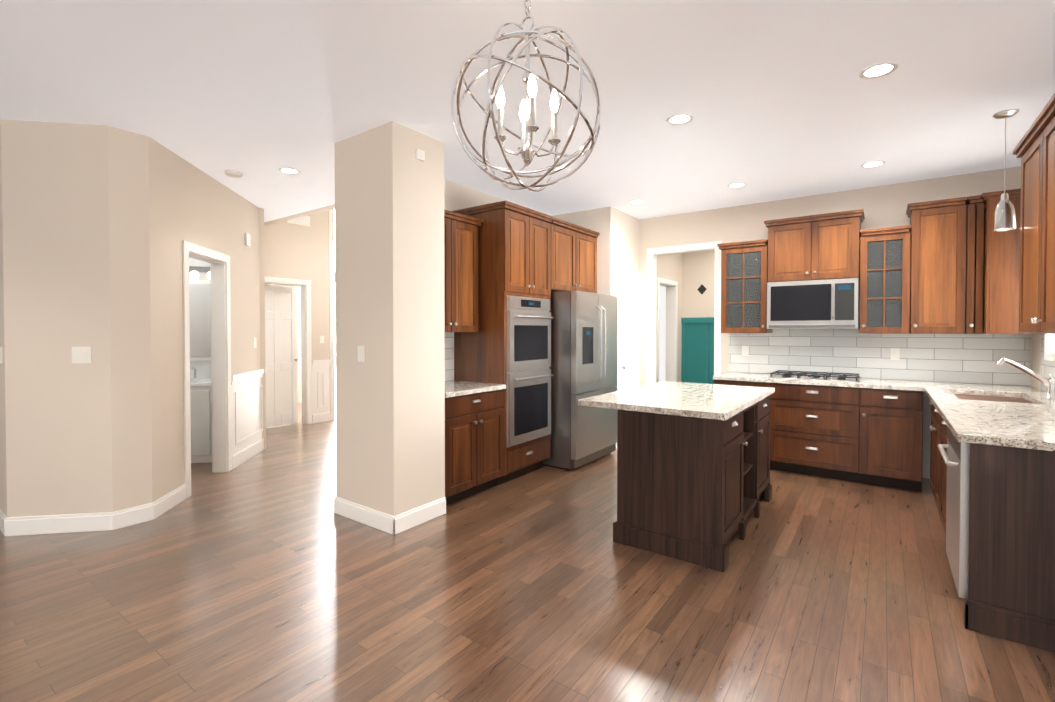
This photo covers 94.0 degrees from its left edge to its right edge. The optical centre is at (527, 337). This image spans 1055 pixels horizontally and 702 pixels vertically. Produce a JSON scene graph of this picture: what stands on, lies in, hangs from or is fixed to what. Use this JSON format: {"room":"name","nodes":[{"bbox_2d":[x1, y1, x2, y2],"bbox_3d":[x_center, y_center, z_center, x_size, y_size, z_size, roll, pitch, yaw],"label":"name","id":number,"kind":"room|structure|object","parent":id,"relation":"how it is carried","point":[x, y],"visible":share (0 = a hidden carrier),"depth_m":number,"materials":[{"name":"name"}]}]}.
{"room":"kitchen","nodes":[
{"label":"kitchen","id":0,"kind":"room"},
{"bbox_2d":[0,120,6,516],"bbox_3d":[-6.156,-0.087,5.294,6.600,2.800,0.120,1,1,36],"label":"wall","id":1,"kind":"structure","parent":0,"point":[3,490],"depth_m":3.36,"materials":[{"name":"beige paint"}]},
{"bbox_2d":[0,347,1,362],"bbox_3d":[-3.619,0.121,3.378,0.070,0.114,0.008,1,1,36],"label":"switch plate","id":2,"kind":"object","parent":1,"relation":"attached to","point":[0,347],"depth_m":3.36,"materials":[{"name":"plastic"}]},
{"bbox_2d":[0,510,5,535],"bbox_3d":[-6.196,1.252,5.259,6.600,0.125,0.014,1,1,36],"label":"baseboard","id":3,"kind":"structure","parent":1,"relation":"attached to","point":[2,521],"depth_m":3.36,"materials":[{"name":"white wood"}]},
{"bbox_2d":[1,119,112,516],"bbox_3d":[-3.228,-0.061,3.508,0.636,2.800,0.300,0,1,-9],"label":"wall","id":4,"kind":"structure","parent":0,"point":[55,211],"depth_m":3.36,"materials":[{"name":"beige paint"}]},
{"bbox_2d":[5,512,112,535],"bbox_3d":[-3.204,1.279,3.372,0.644,0.125,0.014,0,1,-9],"label":"baseboard","id":5,"kind":"structure","parent":4,"relation":"attached to","point":[50,524],"depth_m":3.37,"materials":[{"name":"white wood"}]},
{"bbox_2d":[72,347,90,362],"bbox_3d":[-3.064,0.121,3.380,0.116,0.114,0.008,0,1,-9],"label":"switch plate","id":6,"kind":"object","parent":4,"relation":"attached to","point":[81,354],"depth_m":3.38,"materials":[{"name":"plastic"}]},
{"bbox_2d":[108,126,151,511],"bbox_3d":[-2.945,-0.062,3.591,0.300,2.800,0.230,1,1,36],"label":"wall","id":7,"kind":"structure","parent":0,"point":[129,243],"depth_m":3.50,"materials":[{"name":"beige paint"}]},
{"bbox_2d":[112,503,153,529],"bbox_3d":[-2.817,1.277,3.518,0.014,0.125,0.238,1,1,36],"label":"baseboard","id":8,"kind":"structure","parent":7,"relation":"attached to","point":[132,516],"depth_m":3.51,"materials":[{"name":"white wood"}]},
{"bbox_2d":[189,257,210,378],"bbox_3d":[-3.591,-0.078,4.703,1.060,2.800,1.950,0,1,-9],"label":"wall","id":9,"kind":"structure","parent":0,"point":[203,367],"depth_m":5.55,"materials":[{"name":"paint"}]},
{"bbox_2d":[189,266,209,279],"bbox_3d":[-3.689,-0.714,5.469,0.550,0.150,0.137,0,1,-9],"label":"light","id":10,"kind":"object","parent":9,"relation":"attached to","point":[194,271],"visible":0.46,"depth_m":5.47,"materials":[{"name":"silver metal"}]},
{"bbox_2d":[189,280,210,360],"bbox_3d":[-3.697,-0.190,5.527,0.710,0.900,0.033,0,1,-9],"label":"bathroom mirror","id":11,"kind":"object","parent":9,"relation":"attached to","point":[200,317],"visible":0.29,"depth_m":5.51,"materials":[{"name":"clear glass"}]},
{"bbox_2d":[148,136,259,502],"bbox_3d":[-3.298,-0.081,4.897,2.404,2.800,1.640,1,1,36],"label":"wall","id":12,"kind":"structure","parent":0,"point":[190,202],"depth_m":3.98,"materials":[{"name":"beige paint"}]},
{"bbox_2d":[153,484,185,518],"bbox_3d":[-2.783,1.272,3.834,0.014,0.125,0.449,0,1,-9],"label":"baseboard","id":13,"kind":"structure","parent":12,"relation":"attached to","point":[167,502],"depth_m":3.81,"materials":[{"name":"white wood"}]},
{"bbox_2d":[182,240,231,498],"bbox_3d":[-2.953,0.263,4.455,0.152,2.125,0.860,0,1,-9],"label":"door frame","id":14,"kind":"structure","parent":12,"relation":"attached to","point":[221,378],"depth_m":4.79,"materials":[{"name":"white wood"}]},
{"bbox_2d":[245,233,249,246],"bbox_3d":[-3.021,-1.052,5.312,0.021,0.130,0.100,0,1,-9],"label":"thermostat","id":15,"kind":"object","parent":12,"relation":"attached to","point":[247,239],"visible":1,"depth_m":5.28,"materials":[{"name":"plastic"}]},
{"bbox_2d":[231,368,265,468],"bbox_3d":[-3.018,0.843,5.349,0.030,0.940,0.902,0,1,-9],"label":"wainscoting","id":16,"kind":"structure","parent":12,"relation":"attached to","point":[247,411],"depth_m":5.27,"materials":[{"name":"white wood"}]},
{"bbox_2d":[253,338,255,347],"bbox_3d":[-3.059,0.059,5.524,0.008,0.114,0.070,0,1,-9],"label":"switch plate","id":17,"kind":"object","parent":12,"relation":"attached to","point":[254,339],"depth_m":5.51,"materials":[{"name":"plastic"}]},
{"bbox_2d":[259,208,265,449],"bbox_3d":[-3.572,-0.097,6.015,1.180,2.800,0.140,1,1,36],"label":"wall","id":18,"kind":"structure","parent":0,"point":[262,287],"depth_m":5.70,"materials":[{"name":"beige paint"}]},
{"bbox_2d":[273,284,300,401],"bbox_3d":[-4.277,-0.175,7.920,2.200,2.900,3.400,1,1,36],"label":"wall","id":19,"kind":"structure","parent":0,"point":[299,342],"depth_m":9.47,"materials":[{"name":"paint"}]},
{"bbox_2d":[264,210,330,423],"bbox_3d":[-2.402,-1.483,8.488,0.150,5.500,5.450,1,1,36],"label":"wall","id":20,"kind":"structure","parent":0,"point":[296,251],"depth_m":7.34,"materials":[{"name":"beige paint"}]},
{"bbox_2d":[265,284,298,427],"bbox_3d":[-3.599,0.262,7.073,0.125,2.028,0.654,1,1,36],"label":"hall door","id":21,"kind":"structure","parent":20,"relation":"in","point":[281,338],"depth_m":7.13,"materials":[{"name":"white wood"}]},
{"bbox_2d":[265,277,311,423],"bbox_3d":[-3.505,0.226,7.015,0.152,2.125,0.820,1,1,36],"label":"door frame","id":22,"kind":"structure","parent":20,"relation":"attached to","point":[306,356],"depth_m":7.26,"materials":[{"name":"white wood"}]},
{"bbox_2d":[287,216,309,226],"bbox_3d":[-3.314,-1.708,7.139,0.009,0.150,0.340,1,1,36],"label":"air vent","id":23,"kind":"object","parent":20,"relation":"in","point":[304,220],"visible":0.71,"depth_m":7.17,"materials":[{"name":"beige metal"}]},
{"bbox_2d":[329,209,334,419],"bbox_3d":[-2.886,-0.911,7.840,0.136,4.375,0.670,1,1,36],"label":"door frame","id":24,"kind":"structure","parent":20,"relation":"attached to","point":[331,308],"depth_m":7.57,"materials":[{"name":"white wood"}]},
{"bbox_2d":[334,209,335,418],"bbox_3d":[-2.900,-0.874,7.851,0.040,4.300,0.520,1,1,36],"label":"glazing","id":25,"kind":"object","parent":24,"relation":"in","point":[334,316],"depth_m":7.71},
{"bbox_2d":[264,204,334,225],"bbox_3d":[-3.207,-2.852,6.316,5.970,2.700,0.120,1,1,36],"label":"wall","id":26,"kind":"structure","parent":0,"point":[314,211],"depth_m":6.00,"materials":[{"name":"beige paint"}]},
{"bbox_2d":[444,179,551,380],"bbox_3d":[-0.170,-1.439,5.445,0.045,5.500,3.440,1,1,36],"label":"wall","id":27,"kind":"structure","parent":0,"point":[457,196],"depth_m":4.78,"materials":[{"name":"beige paint"}]},
{"bbox_2d":[445,332,453,380],"bbox_3d":[-0.914,0.183,4.392,0.008,0.454,0.728,1,1,36],"label":"tile backsplash","id":28,"kind":"structure","parent":27,"relation":"attached to","point":[449,356],"depth_m":4.63,"materials":[{"name":"white tile"}]},
{"bbox_2d":[444,209,482,331],"bbox_3d":[-0.765,-0.550,4.270,0.382,1.013,0.722,1,1,36],"label":"upper cabinet","id":29,"kind":"object","parent":27,"relation":"attached to","point":[461,271],"visible":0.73,"depth_m":4.26,"materials":[{"name":"brown wood"}]},
{"bbox_2d":[550,217,599,292],"bbox_3d":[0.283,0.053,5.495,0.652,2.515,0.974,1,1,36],"label":"upper cabinet","id":30,"kind":"object","parent":27,"relation":"attached to","point":[573,257],"visible":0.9,"depth_m":5.26,"materials":[{"name":"brown wood"}]},
{"bbox_2d":[0,402,1054,701],"bbox_3d":[-1.847,1.366,3.712,15.300,0.060,15.000,1,1,36],"label":"floor","id":31,"kind":"structure","parent":0,"point":[266,574],"depth_m":2.49,"materials":[{"name":"brown wood"}]},
{"bbox_2d":[190,367,211,462],"bbox_3d":[-3.662,0.819,5.322,0.690,0.989,0.470,0,1,-9],"label":"bathroom vanity","id":32,"kind":"object","parent":31,"relation":"on","point":[201,420],"visible":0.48,"depth_m":5.13,"materials":[{"name":"wood"}]},
{"bbox_2d":[334,121,444,515],"bbox_3d":[-1.042,-0.064,3.725,0.675,2.800,0.480,1,1,36],"label":"column","id":33,"kind":"structure","parent":31,"relation":"on","point":[389,313],"depth_m":3.51,"materials":[{"name":"beige paint"}]},
{"bbox_2d":[358,346,363,361],"bbox_3d":[-1.199,0.118,3.539,0.070,0.114,0.008,1,1,36],"label":"switch plate","id":34,"kind":"object","parent":33,"relation":"attached to","point":[360,348],"depth_m":3.53,"materials":[{"name":"plastic"}]},
{"bbox_2d":[334,496,445,534],"bbox_3d":[-1.046,1.274,3.739,0.703,0.125,0.494,1,1,36],"label":"baseboard","id":35,"kind":"structure","parent":33,"relation":"attached to","point":[391,524],"depth_m":3.52,"materials":[{"name":"white wood"}]},
{"bbox_2d":[416,148,424,161],"bbox_3d":[-0.763,-1.296,3.499,0.019,0.070,0.070,1,1,36],"label":"sensor","id":36,"kind":"object","parent":33,"relation":"attached to","point":[420,154],"depth_m":3.49,"materials":[{"name":"plastic"}]},
{"bbox_2d":[445,380,505,505],"bbox_3d":[-0.653,0.872,4.213,0.650,0.914,0.728,1,1,36],"label":"base cabinet","id":37,"kind":"object","parent":31,"relation":"on","point":[474,437],"depth_m":4.02,"materials":[{"name":"brown wood"}]},
{"bbox_2d":[452,200,553,485],"bbox_3d":[-0.208,0.063,4.772,0.705,2.515,0.770,1,1,36],"label":"tall cabinet","id":38,"kind":"object","parent":31,"relation":"on","point":[508,343],"visible":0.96,"depth_m":4.50,"materials":[{"name":"brown wood"}]},
{"bbox_2d":[543,291,617,469],"bbox_3d":[0.421,0.424,5.402,0.932,1.775,0.916,1,1,36],"label":"refrigerator","id":39,"kind":"object","parent":31,"relation":"on","point":[584,325],"visible":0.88,"depth_m":4.95,"materials":[{"name":"grey metal"}]},
{"bbox_2d":[610,389,774,571],"bbox_3d":[1.297,0.900,3.637,0.712,0.875,1.529,1,1,36],"label":"kitchen island","id":40,"kind":"object","parent":31,"relation":"on","point":[694,485],"depth_m":3.06,"materials":[{"name":"brown wood"}]},
{"bbox_2d":[578,381,773,416],"bbox_3d":[1.195,0.442,3.717,0.965,0.039,1.560,1,1,36],"label":"island countertop","id":41,"kind":"structure","parent":40,"relation":"on","point":[701,400],"depth_m":3.43,"materials":[{"name":"white stone"}]},
{"bbox_2d":[713,370,1046,491],"bbox_3d":[3.115,0.841,4.668,2.466,0.964,0.650,1,1,36],"label":"base cabinet","id":42,"kind":"object","parent":31,"relation":"on","point":[843,426],"depth_m":4.48,"materials":[{"name":"brown wood"}]},
{"bbox_2d":[767,370,861,382],"bbox_3d":[2.837,0.381,4.862,0.760,0.050,0.515,1,1,36],"label":"cooktop","id":43,"kind":"object","parent":42,"relation":"in","point":[789,375],"depth_m":4.75,"materials":[{"name":"silver metal"}]},
{"bbox_2d":[925,357,1054,652],"bbox_3d":[2.950,0.748,2.996,0.774,1.198,2.308,1,1,36],"label":"kitchen counter","id":44,"kind":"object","parent":31,"relation":"on","point":[992,468],"depth_m":2.25,"materials":[{"name":"brown wood"}]},
{"bbox_2d":[995,357,1054,399],"bbox_3d":[3.523,0.284,3.488,0.324,0.284,0.175,1,1,36],"label":"faucet","id":45,"kind":"object","parent":44,"relation":"on","point":[1050,383],"depth_m":3.43,"materials":[{"name":"silver metal"}]},
{"bbox_2d":[0,0,1054,221],"bbox_3d":[-2.199,-2.856,3.165,15.300,2.800,13.800,1,1,36],"label":"ceiling","id":46,"kind":"structure","parent":0,"point":[779,99],"depth_m":2.85,"materials":[{"name":"white paint"}]},
{"bbox_2d":[225,170,242,177],"bbox_3d":[-2.621,-1.454,4.392,0.138,0.038,0.138,1,1,36],"label":"smoke detector","id":47,"kind":"object","parent":46,"relation":"attached to","point":[233,173],"visible":1,"depth_m":4.35,"materials":[{"name":"plastic"}]},
{"bbox_2d":[278,168,299,174],"bbox_3d":[-2.106,-1.469,4.353,0.176,0.007,0.176,1,1,36],"label":"recessed light","id":48,"kind":"object","parent":46,"relation":"in","point":[291,171],"visible":1,"depth_m":4.36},
{"bbox_2d":[451,0,600,191],"bbox_3d":[0.000,-0.988,1.796,0.544,0.895,0.562,1,1,36],"label":"chandelier","id":49,"kind":"object","parent":46,"relation":"hanging from","point":[527,152],"visible":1,"depth_m":1.77,"materials":[{"name":"silver metal"}]},
{"bbox_2d":[629,200,644,204],"bbox_3d":[1.204,-1.484,5.412,0.176,0.007,0.176,1,1,36],"label":"recessed light","id":50,"kind":"object","parent":46,"relation":"in","point":[635,202],"visible":0.98,"depth_m":5.43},
{"bbox_2d":[666,113,693,124],"bbox_3d":[1.018,-1.454,3.287,0.176,0.007,0.176,1,1,36],"label":"recessed light","id":51,"kind":"object","parent":46,"relation":"in","point":[680,119],"visible":1,"depth_m":3.29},
{"bbox_2d":[727,183,746,187],"bbox_3d":[2.035,-1.475,4.785,0.176,0.007,0.176,1,1,36],"label":"recessed light","id":52,"kind":"object","parent":46,"relation":"in","point":[736,185],"visible":0.98,"depth_m":4.79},
{"bbox_2d":[861,161,885,167],"bbox_3d":[2.937,-1.467,4.181,0.176,0.007,0.176,1,1,36],"label":"recessed light","id":53,"kind":"object","parent":46,"relation":"in","point":[873,164],"visible":0.98,"depth_m":4.18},
{"bbox_2d":[859,62,898,79],"bbox_3d":[1.904,-1.445,2.670,0.176,0.007,0.176,1,1,36],"label":"recessed light","id":54,"kind":"object","parent":46,"relation":"in","point":[878,70],"visible":1,"depth_m":2.67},
{"bbox_2d":[993,109,1018,230],"bbox_3d":[3.106,-1.079,3.200,0.124,0.754,0.124,1,1,36],"label":"pendant light","id":55,"kind":"object","parent":46,"relation":"hanging from","point":[1004,218],"visible":1,"depth_m":3.18,"materials":[{"name":"silver metal"}]},
{"bbox_2d":[552,206,681,381],"bbox_3d":[1.381,-0.110,6.878,0.810,2.800,2.550,1,1,36],"label":"wall","id":56,"kind":"structure","parent":0,"point":[618,238],"depth_m":5.85,"materials":[{"name":"beige paint"}]},
{"bbox_2d":[618,275,635,390],"bbox_3d":[1.232,0.279,5.985,0.118,2.024,0.550,1,1,36],"label":"pantry door","id":57,"kind":"structure","parent":56,"relation":"in","point":[626,332],"depth_m":5.99,"materials":[{"name":"white wood"}]},
{"bbox_2d":[615,267,639,448],"bbox_3d":[1.173,0.245,6.027,0.136,2.115,0.710,1,1,36],"label":"door frame","id":58,"kind":"structure","parent":56,"relation":"attached to","point":[627,273],"depth_m":6.22,"materials":[{"name":"white wood"}]},
{"bbox_2d":[656,277,677,381],"bbox_3d":[1.944,0.233,7.074,0.156,2.110,0.800,1,1,36],"label":"door frame","id":59,"kind":"structure","parent":56,"relation":"attached to","point":[671,325],"depth_m":7.32,"materials":[{"name":"white wood"}]},
{"bbox_2d":[681,250,714,383],"bbox_3d":[3.285,-0.111,6.940,2.600,2.800,0.155,1,1,36],"label":"wall","id":60,"kind":"structure","parent":0,"point":[697,350],"depth_m":7.40,"materials":[{"name":"paint"}]},
{"bbox_2d":[697,285,705,293],"bbox_3d":[2.611,-0.717,7.364,0.140,0.160,0.001,1,1,36],"label":"wall decor","id":61,"kind":"object","parent":60,"relation":"attached to","point":[701,289],"visible":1,"depth_m":7.37,"materials":[{"name":"black metal"}]},
{"bbox_2d":[639,166,1032,478],"bbox_3d":[2.903,-0.086,5.288,3.800,2.800,0.120,1,1,36],"label":"wall","id":62,"kind":"structure","parent":0,"point":[882,206],"depth_m":5.16,"materials":[{"name":"beige paint"}]},
{"bbox_2d":[646,241,721,383],"bbox_3d":[1.911,0.094,6.009,0.906,2.418,0.152,1,1,36],"label":"door frame","id":63,"kind":"structure","parent":62,"relation":"attached to","point":[651,312],"depth_m":6.13,"materials":[{"name":"white wood"}]},
{"bbox_2d":[765,216,820,283],"bbox_3d":[2.763,-0.870,5.084,0.454,0.602,0.347,1,1,36],"label":"upper cabinet","id":64,"kind":"object","parent":62,"relation":"attached to","point":[792,247],"depth_m":4.94,"materials":[{"name":"brown wood"}]},
{"bbox_2d":[767,278,859,328],"bbox_3d":[2.871,-0.323,4.959,0.778,0.473,0.437,1,1,36],"label":"microwave","id":65,"kind":"object","parent":64,"relation":"attached to","point":[823,304],"visible":0.98,"depth_m":4.80,"materials":[{"name":"silver metal"}]},
{"bbox_2d":[821,212,860,283],"bbox_3d":[3.032,-0.867,4.890,0.454,0.602,0.347,1,1,36],"label":"upper cabinet","id":66,"kind":"object","parent":62,"relation":"attached to","point":[841,233],"depth_m":4.70,"materials":[{"name":"brown wood"}]},
{"bbox_2d":[728,329,1030,385],"bbox_3d":[3.300,0.151,4.921,2.458,0.504,0.008,1,1,36],"label":"tile backsplash","id":67,"kind":"structure","parent":62,"relation":"attached to","point":[968,358],"depth_m":4.78,"materials":[{"name":"white tile"}]},
{"bbox_2d":[742,346,748,355],"bbox_3d":[2.446,0.150,5.530,0.070,0.114,0.007,1,1,36],"label":"electrical outlet","id":68,"kind":"object","parent":67,"relation":"attached to","point":[745,349],"depth_m":5.52,"materials":[{"name":"plastic"}]},
{"bbox_2d":[890,348,899,359],"bbox_3d":[3.539,0.161,4.738,0.070,0.114,0.007,1,1,36],"label":"electrical outlet","id":69,"kind":"object","parent":67,"relation":"attached to","point":[895,353],"depth_m":4.73,"materials":[{"name":"plastic"}]},
{"bbox_2d":[897,200,972,333],"bbox_3d":[3.677,-0.598,4.426,0.497,1.127,0.347,1,1,36],"label":"upper cabinet","id":70,"kind":"object","parent":62,"relation":"attached to","point":[948,266],"depth_m":4.29,"materials":[{"name":"brown wood"}]},
{"bbox_2d":[1032,334,1054,389],"bbox_3d":[3.273,-0.049,2.662,0.120,2.800,3.940,1,1,36],"label":"wall","id":71,"kind":"structure","parent":0,"point":[1036,364],"depth_m":4.06,"materials":[{"name":"beige paint"}]},
{"bbox_2d":[973,188,1041,333],"bbox_3d":[4.003,-0.594,4.124,0.413,1.127,0.446,1,1,36],"label":"upper cabinet","id":72,"kind":"object","parent":71,"relation":"attached to","point":[996,254],"depth_m":4.00,"materials":[{"name":"brown wood"}]},
{"bbox_2d":[1013,93,1054,333],"bbox_3d":[2.871,-0.590,2.531,0.382,1.143,1.110,1,1,36],"label":"upper cabinet","id":73,"kind":"object","parent":71,"relation":"attached to","point":[1034,150],"visible":1,"depth_m":2.68,"materials":[{"name":"brown wood"}]},
{"bbox_2d":[1040,334,1054,391],"bbox_3d":[3.378,0.205,2.925,0.008,0.454,2.484,1,1,36],"label":"tiled wall","id":74,"kind":"structure","parent":71,"relation":"attached to","point":[1047,367],"depth_m":3.83,"materials":[{"name":"white tile"}]},
{"bbox_2d":[1044,334,1054,361],"bbox_3d":[3.751,-0.379,3.348,0.116,1.120,1.100,1,1,36],"label":"window","id":75,"kind":"structure","parent":71,"relation":"in","point":[1049,355],"depth_m":3.78,"materials":[{"name":"white"}]}
]}

